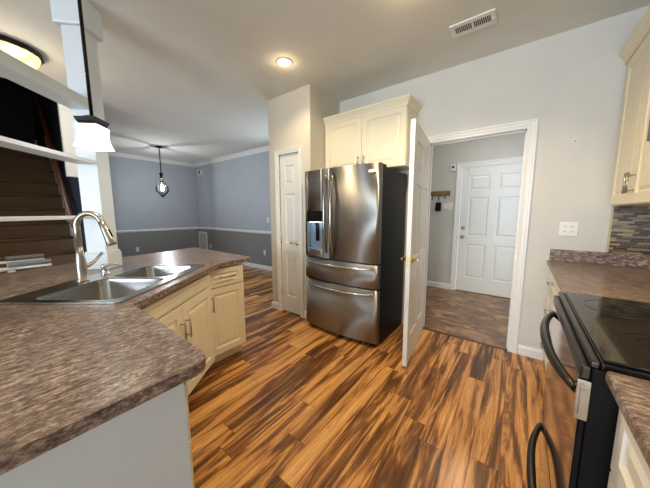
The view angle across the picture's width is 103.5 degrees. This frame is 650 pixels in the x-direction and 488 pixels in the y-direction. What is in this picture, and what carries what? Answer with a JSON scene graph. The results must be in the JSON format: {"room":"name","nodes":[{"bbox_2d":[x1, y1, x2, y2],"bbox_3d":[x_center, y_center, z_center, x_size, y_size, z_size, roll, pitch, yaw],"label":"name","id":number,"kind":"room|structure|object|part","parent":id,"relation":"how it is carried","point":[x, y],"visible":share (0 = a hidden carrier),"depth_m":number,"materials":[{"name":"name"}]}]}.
{"room":"kitchen","nodes":[
{"label":"kitchen","id":0,"kind":"room"},
{"bbox_2d":[29,89,86,253],"bbox_3d":[-4.360,-1.485,4.181,3.340,4.600,0.115,5,9,37],"label":"wall","id":1,"kind":"structure","parent":0,"point":[49,107],"depth_m":3.78,"materials":[{"name":"blue paint"}]},
{"bbox_2d":[57,103,77,177],"bbox_3d":[-3.017,-0.433,3.208,0.120,2.743,0.235,5,9,37],"label":"trim","id":2,"kind":"structure","parent":1,"relation":"attached to","point":[65,119],"depth_m":3.01,"materials":[{"name":"white wood"}]},
{"bbox_2d":[0,77,198,256],"bbox_3d":[-5.163,-1.704,5.987,0.140,4.600,4.410,5,9,37],"label":"wall","id":3,"kind":"structure","parent":0,"point":[137,204],"depth_m":6.58,"materials":[{"name":"grey paint"}]},
{"bbox_2d":[195,151,271,266],"bbox_3d":[-1.745,-0.803,6.200,5.177,2.744,0.114,5,9,37],"label":"wall","id":4,"kind":"structure","parent":0,"point":[234,193],"depth_m":6.45,"materials":[{"name":"grey paint"}]},
{"bbox_2d":[34,140,268,166],"bbox_3d":[-2.773,-1.967,4.787,5.070,0.085,3.136,5,9,37],"label":"trim","id":5,"kind":"structure","parent":4,"relation":"attached to","point":[265,148],"depth_m":6.42,"materials":[{"name":"white wood"}]},
{"bbox_2d":[116,227,270,233],"bbox_3d":[-2.769,-0.151,5.009,5.070,0.065,3.136,5,9,37],"label":"trim","id":6,"kind":"structure","parent":4,"relation":"attached to","point":[184,228],"depth_m":6.70,"materials":[{"name":"white wood"}]},
{"bbox_2d":[198,231,207,248],"bbox_3d":[-3.643,-0.099,7.661,0.484,0.540,0.012,5,9,37],"label":"air vent","id":7,"kind":"object","parent":4,"relation":"in","point":[203,243],"visible":0.82,"depth_m":7.65,"materials":[{"name":"grey plastic"}]},
{"bbox_2d":[242,262,271,270],"bbox_3d":[-1.821,0.516,6.341,5.044,0.092,0.016,5,9,37],"label":"baseboard","id":8,"kind":"structure","parent":4,"relation":"attached to","point":[243,263],"depth_m":6.19,"materials":[{"name":"white wood"}]},
{"bbox_2d":[268,84,339,310],"bbox_3d":[0.018,-0.517,3.839,0.708,2.744,1.542,5,9,37],"label":"wall","id":9,"kind":"structure","parent":0,"point":[295,118],"depth_m":3.10,"materials":[{"name":"beige paint"}]},
{"bbox_2d":[272,301,277,309],"bbox_3d":[-0.226,0.779,4.173,0.137,0.092,1.552,5,9,37],"label":"baseboard","id":10,"kind":"structure","parent":9,"relation":"attached to","point":[274,304],"depth_m":3.56,"materials":[{"name":"white wood"}]},
{"bbox_2d":[274,145,303,317],"bbox_3d":[-0.453,-0.123,3.259,0.460,2.105,0.021,5,9,37],"label":"trim","id":11,"kind":"structure","parent":9,"relation":"attached to","point":[298,149],"depth_m":3.23,"materials":[{"name":"white wood"}]},
{"bbox_2d":[279,153,299,314],"bbox_3d":[-0.449,-0.098,3.274,0.344,2.028,0.090,5,9,37],"label":"door","id":12,"kind":"structure","parent":9,"relation":"in","point":[288,173],"depth_m":3.28,"materials":[{"name":"white paint"}]},
{"bbox_2d":[0,0,649,162],"bbox_3d":[-2.908,-1.639,1.276,9.600,0.120,10.980,5,9,37],"label":"ceiling","id":13,"kind":"structure","parent":0,"point":[195,80],"depth_m":2.23,"materials":[{"name":"paint"}]},
{"bbox_2d":[0,34,44,68],"bbox_3d":[-2.740,-1.604,2.202,0.464,0.174,0.464,5,9,37],"label":"ceiling light","id":14,"kind":"object","parent":13,"relation":"attached to","point":[21,51],"visible":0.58,"depth_m":2.16,"materials":[{"name":"white glass"}]},
{"bbox_2d":[73,0,114,151],"bbox_3d":[-1.308,-1.065,1.394,0.130,1.053,0.130,-1,7,-8],"label":"pendant light","id":15,"kind":"object","parent":13,"relation":"hanging from","point":[92,131],"visible":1,"depth_m":1.40,"materials":[{"name":"white glass"}]},
{"bbox_3d":[-1.309,-1.143,1.385,0.017,0.859,0.017,-1,7,-8],"label":"rod","id":16,"kind":"part","parent":15,"relation":"part of","materials":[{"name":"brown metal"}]},
{"bbox_3d":[-1.308,-0.603,1.451,0.130,0.121,0.130,-1,7,-8],"label":"lamp shade","id":17,"kind":"part","parent":15,"relation":"part of","materials":[{"name":"white"}]},
{"bbox_2d":[155,146,168,197],"bbox_3d":[-3.570,-1.556,5.583,0.250,1.088,0.250,-4,8,-27],"label":"pendant light","id":18,"kind":"object","parent":13,"relation":"hanging from","point":[162,194],"visible":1,"depth_m":5.59,"materials":[{"name":"black metal"}]},
{"bbox_3d":[-3.569,-1.233,5.623,0.250,0.294,0.250,5,9,37],"label":"glass","id":19,"kind":"part","parent":18,"relation":"part of","materials":[{"name":"white"}]},
{"bbox_3d":[-3.569,-1.309,5.613,0.202,0.491,0.202,-4,8,-30],"label":"frame","id":20,"kind":"part","parent":18,"relation":"part of","materials":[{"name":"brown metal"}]},
{"bbox_2d":[276,57,292,66],"bbox_3d":[-0.387,-1.720,2.432,0.160,0.012,0.160,5,9,37],"label":"recessed light","id":21,"kind":"object","parent":13,"relation":"in","point":[282,61],"visible":1,"depth_m":2.42,"materials":[{"name":"white"}]},
{"bbox_2d":[449,8,496,38],"bbox_3d":[1.121,-1.658,1.946,0.306,0.022,0.164,5,9,37],"label":"ceiling vent","id":22,"kind":"object","parent":13,"relation":"in","point":[488,18],"visible":1,"depth_m":1.94,"materials":[{"name":"white metal"}]},
{"bbox_2d":[188,265,545,487],"bbox_3d":[-2.926,1.198,1.592,9.600,0.100,10.900,5,9,37],"label":"floor","id":23,"kind":"structure","parent":0,"point":[302,404],"depth_m":1.78,"materials":[{"name":"laminate"}]},
{"bbox_2d":[0,254,51,272],"bbox_3d":[-2.799,0.539,2.231,0.610,1.050,0.595,5,9,37],"label":"books","id":24,"kind":"object","parent":23,"relation":"on","point":[13,263],"visible":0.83,"depth_m":2.23,"materials":[{"name":"white paper"}]},
{"bbox_3d":[-2.978,0.174,2.342,0.140,0.020,0.565,5,9,37],"label":"arm","id":25,"kind":"part","parent":24,"relation":"part of","materials":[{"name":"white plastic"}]},
{"bbox_3d":[-2.603,0.207,2.059,0.140,0.020,0.565,5,9,37],"label":"arm","id":26,"kind":"part","parent":24,"relation":"part of","materials":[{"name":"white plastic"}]},
{"bbox_2d":[0,90,74,273],"bbox_3d":[-4.732,-1.250,3.677,3.377,4.259,1.182,5,9,37],"label":"staircase","id":27,"kind":"structure","parent":23,"relation":"on","point":[30,184],"depth_m":3.65,"materials":[{"name":"brown wood"}]},
{"bbox_3d":[-4.296,-1.853,3.947,2.796,3.130,0.109,5,9,37],"label":"handrail","id":28,"kind":"part","parent":27,"relation":"part of","materials":[{"name":"red wood"}]},
{"bbox_2d":[0,382,194,487],"bbox_3d":[-0.825,0.811,0.676,0.651,0.880,0.673,5,9,37],"label":"base cabinet","id":29,"kind":"object","parent":23,"relation":"on","point":[148,445],"visible":0.46,"depth_m":0.59,"materials":[{"name":"beige paint"}]},
{"bbox_3d":[-0.507,0.463,0.804,0.296,0.170,0.020,5,9,37],"label":"drawer","id":30,"kind":"part","parent":29,"relation":"part of","materials":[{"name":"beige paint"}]},
{"bbox_3d":[-0.506,0.835,0.849,0.296,0.560,0.020,5,9,37],"label":"door","id":31,"kind":"part","parent":29,"relation":"part of","materials":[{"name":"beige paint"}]},
{"bbox_2d":[140,273,214,395],"bbox_3d":[-1.137,0.690,1.672,0.536,0.880,0.860,0,7,0],"label":"base cabinet","id":32,"kind":"object","parent":23,"relation":"on","point":[186,310],"visible":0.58,"depth_m":1.75,"materials":[{"name":"beige paint"}]},
{"bbox_2d":[0,247,249,474],"bbox_3d":[-1.196,0.239,1.587,2.424,0.034,1.975,5,9,37],"label":"countertop","id":33,"kind":"structure","parent":32,"relation":"on","point":[67,370],"depth_m":0.73,"materials":[{"name":"laminate"}]},
{"bbox_2d":[50,0,122,269],"bbox_3d":[-1.681,-0.730,1.845,0.186,1.827,0.186,-1,7,-8],"label":"pillar","id":34,"kind":"structure","parent":33,"relation":"on","point":[95,185],"depth_m":1.81,"materials":[{"name":"white paint"}]},
{"bbox_2d":[0,49,88,109],"bbox_3d":[-1.610,-0.898,1.291,0.124,0.068,0.940,-1,7,-8],"label":"shelf","id":35,"kind":"object","parent":34,"relation":"attached to","point":[13,69],"visible":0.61,"depth_m":1.43,"materials":[{"name":"white paint"}]},
{"bbox_2d":[0,136,95,163],"bbox_3d":[-1.609,-0.515,1.337,0.124,0.024,0.940,-1,7,-8],"label":"shelf","id":36,"kind":"object","parent":34,"relation":"attached to","point":[6,142],"visible":1,"depth_m":1.44,"materials":[{"name":"white paint"}]},
{"bbox_2d":[0,215,101,221],"bbox_3d":[-1.608,-0.138,1.384,0.124,0.022,0.940,-1,7,-8],"label":"shelf","id":37,"kind":"object","parent":34,"relation":"attached to","point":[11,218],"visible":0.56,"depth_m":1.37,"materials":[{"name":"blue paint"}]},
{"bbox_3d":[-1.680,0.113,1.949,0.158,0.130,0.158,-1,7,-8],"label":"molding","id":38,"kind":"part","parent":34,"relation":"part of","materials":[{"name":"white paint"}]},
{"bbox_2d":[73,211,116,281],"bbox_3d":[-1.362,0.006,1.575,0.250,0.418,0.177,0,7,0],"label":"faucet","id":39,"kind":"object","parent":33,"relation":"on","point":[81,265],"visible":1,"depth_m":1.50,"materials":[{"name":"silver metal"}]},
{"bbox_3d":[-1.381,-0.082,1.506,0.184,0.228,0.033,0,7,0],"label":"spout","id":40,"kind":"part","parent":39,"relation":"part of","materials":[{"name":"silver metal"}]},
{"bbox_3d":[-1.453,0.101,1.611,0.027,0.086,0.128,0,7,3],"label":"lever","id":41,"kind":"part","parent":39,"relation":"part of","materials":[{"name":"silver metal"}]},
{"bbox_2d":[0,264,204,303],"bbox_3d":[-1.230,0.294,1.604,0.586,0.162,0.868,0,7,0],"label":"sink","id":42,"kind":"object","parent":33,"relation":"in","point":[122,284],"visible":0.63,"depth_m":1.58,"materials":[{"name":"silver metal"}]},
{"bbox_3d":[-1.182,0.318,1.409,0.402,0.162,0.400,0,7,0],"label":"bowl","id":43,"kind":"part","parent":42,"relation":"part of","materials":[{"name":"silver metal"}]},
{"bbox_2d":[101,263,118,274],"bbox_3d":[-1.431,0.165,1.702,0.100,0.071,0.048,-1,7,-11],"label":"soap dispenser","id":44,"kind":"object","parent":42,"relation":"on","point":[105,271],"visible":1,"depth_m":1.69,"materials":[{"name":"silver metal"}]},
{"bbox_3d":[-1.181,0.268,1.820,0.372,0.162,0.352,0,7,0],"label":"bowl","id":45,"kind":"part","parent":42,"relation":"part of","materials":[{"name":"silver metal"}]},
{"bbox_3d":[-0.913,0.722,1.467,0.020,0.617,0.383,0,7,0],"label":"door","id":46,"kind":"part","parent":32,"relation":"part of","materials":[{"name":"beige paint"}]},
{"bbox_3d":[-0.915,0.325,1.628,0.020,0.090,0.800,0,7,0],"label":"drawer","id":47,"kind":"part","parent":32,"relation":"part of","materials":[{"name":"beige paint"}]},
{"bbox_3d":[-0.888,0.551,1.611,0.036,0.135,0.011,0,7,0],"label":"handle","id":48,"kind":"part","parent":32,"relation":"part of","materials":[{"name":"silver metal"}]},
{"bbox_3d":[-0.888,0.544,1.672,0.036,0.135,0.011,0,7,0],"label":"handle","id":49,"kind":"part","parent":32,"relation":"part of","materials":[{"name":"silver metal"}]},
{"bbox_3d":[-0.915,0.672,1.866,0.020,0.617,0.413,0,7,0],"label":"door","id":50,"kind":"part","parent":32,"relation":"part of","materials":[{"name":"beige paint"}]},
{"bbox_2d":[209,263,245,363],"bbox_3d":[-1.077,0.598,2.418,0.636,0.880,0.368,5,9,37],"label":"base cabinet","id":51,"kind":"object","parent":23,"relation":"on","point":[227,286],"visible":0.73,"depth_m":2.26,"materials":[{"name":"beige paint"}]},
{"bbox_3d":[-0.922,0.500,2.114,0.036,0.130,0.011,5,9,37],"label":"handle","id":52,"kind":"part","parent":51,"relation":"part of","materials":[{"name":"silver metal"}]},
{"bbox_3d":[-0.861,0.278,2.213,0.020,0.150,0.344,5,9,37],"label":"drawer","id":53,"kind":"part","parent":51,"relation":"part of","materials":[{"name":"beige paint"}]},
{"bbox_2d":[305,162,406,345],"bbox_3d":[0.314,0.087,2.890,0.900,1.775,0.790,5,9,37],"label":"refrigerator","id":54,"kind":"object","parent":23,"relation":"on","point":[355,214],"visible":1,"depth_m":2.58,"materials":[{"name":"silver metal"}]},
{"bbox_3d":[-0.091,-0.302,2.808,0.221,0.118,0.063,5,9,37],"label":"control panel","id":55,"kind":"part","parent":54,"relation":"part of","materials":[{"name":"black plastic"}]},
{"bbox_3d":[-0.091,-0.136,2.826,0.044,0.205,0.032,5,9,37],"label":"spout","id":56,"kind":"part","parent":54,"relation":"part of","materials":[{"name":"black plastic"}]},
{"bbox_3d":[-0.070,-0.321,2.778,0.365,0.930,0.091,5,9,37],"label":"door","id":57,"kind":"part","parent":54,"relation":"part of","materials":[{"name":"silver metal"}]},
{"bbox_3d":[-0.001,-0.306,2.632,0.034,0.816,0.072,5,9,37],"label":"handle","id":58,"kind":"part","parent":54,"relation":"part of","materials":[{"name":"silver metal"}]},
{"bbox_3d":[0.064,-0.300,2.579,0.034,0.816,0.072,5,9,37],"label":"handle","id":59,"kind":"part","parent":54,"relation":"part of","materials":[{"name":"silver metal"}]},
{"bbox_3d":[0.110,0.471,2.667,0.808,0.031,0.092,5,9,37],"label":"handle","id":60,"kind":"part","parent":54,"relation":"part of","materials":[{"name":"silver metal"}]},
{"bbox_3d":[0.110,0.220,2.636,0.808,0.031,0.092,5,9,37],"label":"handle","id":61,"kind":"part","parent":54,"relation":"part of","materials":[{"name":"silver metal"}]},
{"bbox_3d":[0.145,0.683,2.737,0.900,0.534,0.092,5,9,37],"label":"freezer drawer","id":62,"kind":"part","parent":54,"relation":"part of","materials":[{"name":"silver metal"}]},
{"bbox_3d":[0.144,0.288,2.689,0.900,0.230,0.092,5,9,37],"label":"freezer drawer","id":63,"kind":"part","parent":54,"relation":"part of","materials":[{"name":"silver metal"}]},
{"bbox_3d":[0.290,-0.288,2.505,0.529,0.930,0.092,5,9,37],"label":"door","id":64,"kind":"part","parent":54,"relation":"part of","materials":[{"name":"silver metal"}]},
{"bbox_2d":[423,327,506,350],"bbox_3d":[1.445,0.997,2.719,0.798,0.006,0.034,5,9,37],"label":"trim","id":65,"kind":"structure","parent":23,"relation":"on","point":[423,327],"depth_m":2.68,"materials":[{"name":"red wood"}]},
{"bbox_2d":[540,270,557,370],"bbox_3d":[2.004,0.661,1.857,0.656,0.880,0.598,5,9,37],"label":"base cabinet","id":66,"kind":"object","parent":23,"relation":"on","point":[553,286],"visible":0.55,"depth_m":2.04,"materials":[{"name":"white paint"}]},
{"bbox_3d":[1.780,0.822,2.048,0.020,0.285,0.570,5,9,37],"label":"drawer","id":67,"kind":"part","parent":66,"relation":"part of","materials":[{"name":"white paint"}]},
{"bbox_3d":[1.779,0.539,2.014,0.020,0.265,0.570,5,9,37],"label":"drawer","id":68,"kind":"part","parent":66,"relation":"part of","materials":[{"name":"white paint"}]},
{"bbox_3d":[1.779,0.313,1.986,0.020,0.170,0.570,5,9,37],"label":"drawer","id":69,"kind":"part","parent":66,"relation":"part of","materials":[{"name":"white paint"}]},
{"bbox_2d":[547,249,649,302],"bbox_3d":[1.832,0.186,1.564,0.652,0.130,1.184,5,9,37],"label":"countertop","id":70,"kind":"structure","parent":66,"relation":"on","point":[604,274],"depth_m":1.73,"materials":[{"name":"laminate"}]},
{"bbox_2d":[526,292,649,487],"bbox_3d":[1.187,0.756,0.877,0.745,0.933,0.787,5,9,37],"label":"range","id":71,"kind":"object","parent":23,"relation":"on","point":[590,336],"visible":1,"depth_m":0.83,"materials":[{"name":"black metal"}]},
{"bbox_3d":[0.925,1.006,1.116,0.077,0.034,0.713,5,9,37],"label":"drawer handle","id":72,"kind":"part","parent":71,"relation":"part of","materials":[{"name":"black metal"}]},
{"bbox_3d":[0.949,1.038,1.102,0.004,0.226,0.763,5,9,37],"label":"drawer panel","id":73,"kind":"part","parent":71,"relation":"part of","materials":[{"name":"black metal"}]},
{"bbox_3d":[0.924,0.386,1.040,0.077,0.034,0.713,5,9,37],"label":"door handle","id":74,"kind":"part","parent":71,"relation":"part of","materials":[{"name":"black metal"}]},
{"bbox_3d":[0.948,0.628,1.052,0.004,0.571,0.763,5,9,37],"label":"door panel","id":75,"kind":"part","parent":71,"relation":"part of","materials":[{"name":"black metal"}]},
{"bbox_3d":[0.955,0.629,1.046,0.014,0.575,0.767,5,9,37],"label":"oven door","id":76,"kind":"part","parent":71,"relation":"part of","materials":[{"name":"black plastic"}]},
{"bbox_2d":[564,292,649,380],"bbox_3d":[1.229,0.314,0.797,0.645,0.019,0.775,5,9,37],"label":"cooktop","id":77,"kind":"object","parent":71,"relation":"in","point":[615,332],"depth_m":0.85,"materials":[{"name":"black glass"}]},
{"bbox_2d":[607,408,649,487],"bbox_3d":[0.779,0.860,0.256,0.656,0.880,0.720,5,9,37],"label":"base cabinet","id":78,"kind":"object","parent":23,"relation":"on","point":[629,467],"visible":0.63,"depth_m":0.61,"materials":[{"name":"white paint"}]},
{"bbox_3d":[0.659,0.882,0.571,0.020,0.530,0.343,5,9,37],"label":"door","id":79,"kind":"part","parent":78,"relation":"part of","materials":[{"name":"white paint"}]},
{"bbox_2d":[605,371,649,467],"bbox_3d":[0.779,0.357,0.189,0.652,0.130,0.732,5,9,37],"label":"countertop","id":80,"kind":"structure","parent":78,"relation":"on","point":[631,394],"depth_m":0.56,"materials":[{"name":"laminate"}]},
{"bbox_2d":[427,133,524,287],"bbox_3d":[2.803,-0.530,3.901,3.500,2.744,0.139,5,9,37],"label":"wall","id":81,"kind":"structure","parent":0,"point":[441,223],"depth_m":4.34,"materials":[{"name":"grey paint"}]},
{"bbox_2d":[426,281,449,288],"bbox_3d":[1.778,0.705,4.741,0.978,0.092,0.016,5,9,37],"label":"baseboard","id":82,"kind":"structure","parent":81,"relation":"attached to","point":[429,283],"depth_m":4.55,"materials":[{"name":"white wood"}]},
{"bbox_2d":[431,191,450,199],"bbox_3d":[1.914,-0.832,4.410,0.430,0.147,0.072,5,9,37],"label":"key rack","id":83,"kind":"object","parent":81,"relation":"attached to","point":[434,193],"visible":0.7,"depth_m":4.38,"materials":[{"name":"brown wood"}]},
{"bbox_2d":[435,202,440,210],"bbox_3d":[1.941,-0.673,4.390,0.090,0.222,0.024,5,9,37],"label":"pouch","id":84,"kind":"object","parent":83,"relation":"hanging from","point":[438,204],"visible":1,"depth_m":4.38,"materials":[{"name":"black plastic"}]},
{"bbox_2d":[442,203,447,208],"bbox_3d":[2.046,-0.645,4.374,0.082,0.100,0.006,5,9,37],"label":"light switch","id":85,"kind":"object","parent":81,"relation":"attached to","point":[444,205],"visible":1,"depth_m":4.37,"materials":[{"name":"white plastic"}]},
{"bbox_2d":[448,202,452,209],"bbox_3d":[2.113,-0.638,4.317,0.075,0.120,0.016,5,9,37],"label":"light switch","id":86,"kind":"object","parent":81,"relation":"attached to","point":[450,205],"visible":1,"depth_m":4.32,"materials":[{"name":"white plastic"}]},
{"bbox_2d":[451,164,455,170],"bbox_3d":[2.115,-1.257,4.227,0.076,0.104,0.034,5,9,37],"label":"sensor","id":87,"kind":"object","parent":81,"relation":"attached to","point":[453,167],"visible":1,"depth_m":4.21,"materials":[{"name":"white plastic"}]},
{"bbox_2d":[450,156,522,289],"bbox_3d":[2.588,-0.228,4.002,1.055,2.120,0.021,5,9,37],"label":"trim","id":88,"kind":"structure","parent":81,"relation":"attached to","point":[460,166],"depth_m":4.22,"materials":[{"name":"white wood"}]},
{"bbox_2d":[455,162,522,298],"bbox_3d":[2.599,-0.190,4.020,0.903,2.040,0.128,5,9,37],"label":"door","id":89,"kind":"structure","parent":81,"relation":"in","point":[490,195],"depth_m":4.04,"materials":[{"name":"white paint"}]},
{"bbox_2d":[340,6,649,359],"bbox_3d":[1.414,-0.373,2.642,2.975,2.744,0.120,5,9,37],"label":"wall","id":90,"kind":"structure","parent":0,"point":[573,81],"depth_m":2.15,"materials":[{"name":"grey paint"}]},
{"bbox_2d":[323,94,421,170],"bbox_3d":[0.503,-1.161,2.933,1.050,0.652,0.363,5,9,37],"label":"upper cabinet","id":91,"kind":"object","parent":90,"relation":"attached to","point":[380,131],"visible":0.77,"depth_m":2.75,"materials":[{"name":"beige paint"}]},
{"bbox_3d":[0.210,-1.132,2.997,0.502,0.571,0.020,5,9,37],"label":"door","id":92,"kind":"part","parent":91,"relation":"part of","materials":[{"name":"beige paint"}]},
{"bbox_3d":[0.502,-1.445,2.898,1.050,0.080,0.362,5,9,37],"label":"crown molding","id":93,"kind":"part","parent":91,"relation":"part of","materials":[{"name":"beige paint"}]},
{"bbox_3d":[0.609,-1.096,2.696,0.494,0.571,0.020,5,9,37],"label":"door","id":94,"kind":"part","parent":91,"relation":"part of","materials":[{"name":"beige paint"}]},
{"bbox_2d":[401,119,430,366],"bbox_3d":[0.890,0.003,2.451,0.145,2.023,0.856,4,8,30],"label":"door","id":95,"kind":"structure","parent":90,"relation":"in","point":[420,145],"depth_m":2.26,"materials":[{"name":"white paint"}]},
{"bbox_3d":[0.769,0.128,2.160,0.055,0.062,0.138,4,8,30],"label":"handle","id":96,"kind":"part","parent":95,"relation":"part of","materials":[{"name":"gold metal"}]},
{"bbox_2d":[423,118,538,353],"bbox_3d":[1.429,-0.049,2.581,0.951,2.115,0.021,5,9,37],"label":"trim","id":97,"kind":"structure","parent":90,"relation":"attached to","point":[531,125],"depth_m":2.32,"materials":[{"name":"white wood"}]},
{"bbox_2d":[517,344,542,360],"bbox_3d":[1.891,0.996,2.361,0.186,0.092,0.016,5,9,37],"label":"baseboard","id":98,"kind":"structure","parent":90,"relation":"attached to","point":[523,350],"depth_m":2.35,"materials":[{"name":"white wood"}]},
{"bbox_2d":[558,222,578,235],"bbox_3d":[2.020,-0.124,2.127,0.116,0.116,0.008,5,9,37],"label":"outlet","id":99,"kind":"object","parent":90,"relation":"attached to","point":[565,228],"visible":1,"depth_m":2.12,"materials":[{"name":"white plastic"}]},
{"bbox_2d":[549,249,649,268],"bbox_3d":[2.191,0.114,2.018,0.637,0.098,0.019,5,9,37],"label":"backsplash","id":100,"kind":"structure","parent":90,"relation":"attached to","point":[603,258],"depth_m":2.02,"materials":[{"name":"laminate"}]},
{"bbox_2d":[606,206,613,251],"bbox_3d":[2.205,-0.113,1.984,0.012,0.358,0.010,5,9,37],"label":"trim","id":101,"kind":"structure","parent":90,"relation":"attached to","point":[612,208],"depth_m":1.98,"materials":[{"name":"beige wood"}]},
{"bbox_3d":[-0.216,0.177,-1.813,0.140,2.744,9.000,5,9,37],"label":"wall","id":102,"kind":"structure","parent":0,"visible":0},
{"bbox_2d":[608,206,649,254],"bbox_3d":[1.515,0.031,0.829,0.297,0.358,2.698,5,9,37],"label":"tiled wall","id":103,"kind":"structure","parent":102,"relation":"attached to","point":[630,230],"depth_m":1.92,"materials":[{"name":"tile"}]},
{"bbox_2d":[609,5,649,205],"bbox_3d":[1.979,-0.776,1.411,0.372,1.098,1.058,5,9,37],"label":"upper cabinet","id":104,"kind":"object","parent":103,"relation":"attached to","point":[631,175],"visible":1,"depth_m":1.60,"materials":[{"name":"beige paint"}]},
{"bbox_3d":[1.878,-0.377,1.594,0.036,0.125,0.011,5,9,37],"label":"handle","id":105,"kind":"part","parent":104,"relation":"part of","materials":[{"name":"silver metal"}]},
{"bbox_3d":[1.844,-0.371,1.550,0.036,0.125,0.011,5,9,37],"label":"handle","id":106,"kind":"part","parent":104,"relation":"part of","materials":[{"name":"silver metal"}]},
{"bbox_3d":[1.977,-1.280,1.350,0.371,0.083,1.058,5,9,37],"label":"crown molding","id":107,"kind":"part","parent":104,"relation":"part of","materials":[{"name":"beige paint"}]},
{"bbox_3d":[1.739,-0.724,1.323,0.020,1.004,0.468,5,9,37],"label":"door","id":108,"kind":"part","parent":104,"relation":"part of","materials":[{"name":"beige paint"}]},
{"bbox_2d":[647,120,649,140],"bbox_3d":[1.312,-0.434,0.641,0.460,0.128,0.756,5,9,37],"label":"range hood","id":109,"kind":"object","parent":102,"relation":"attached to","point":[648,134],"visible":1,"depth_m":1.07,"materials":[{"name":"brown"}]}
]}

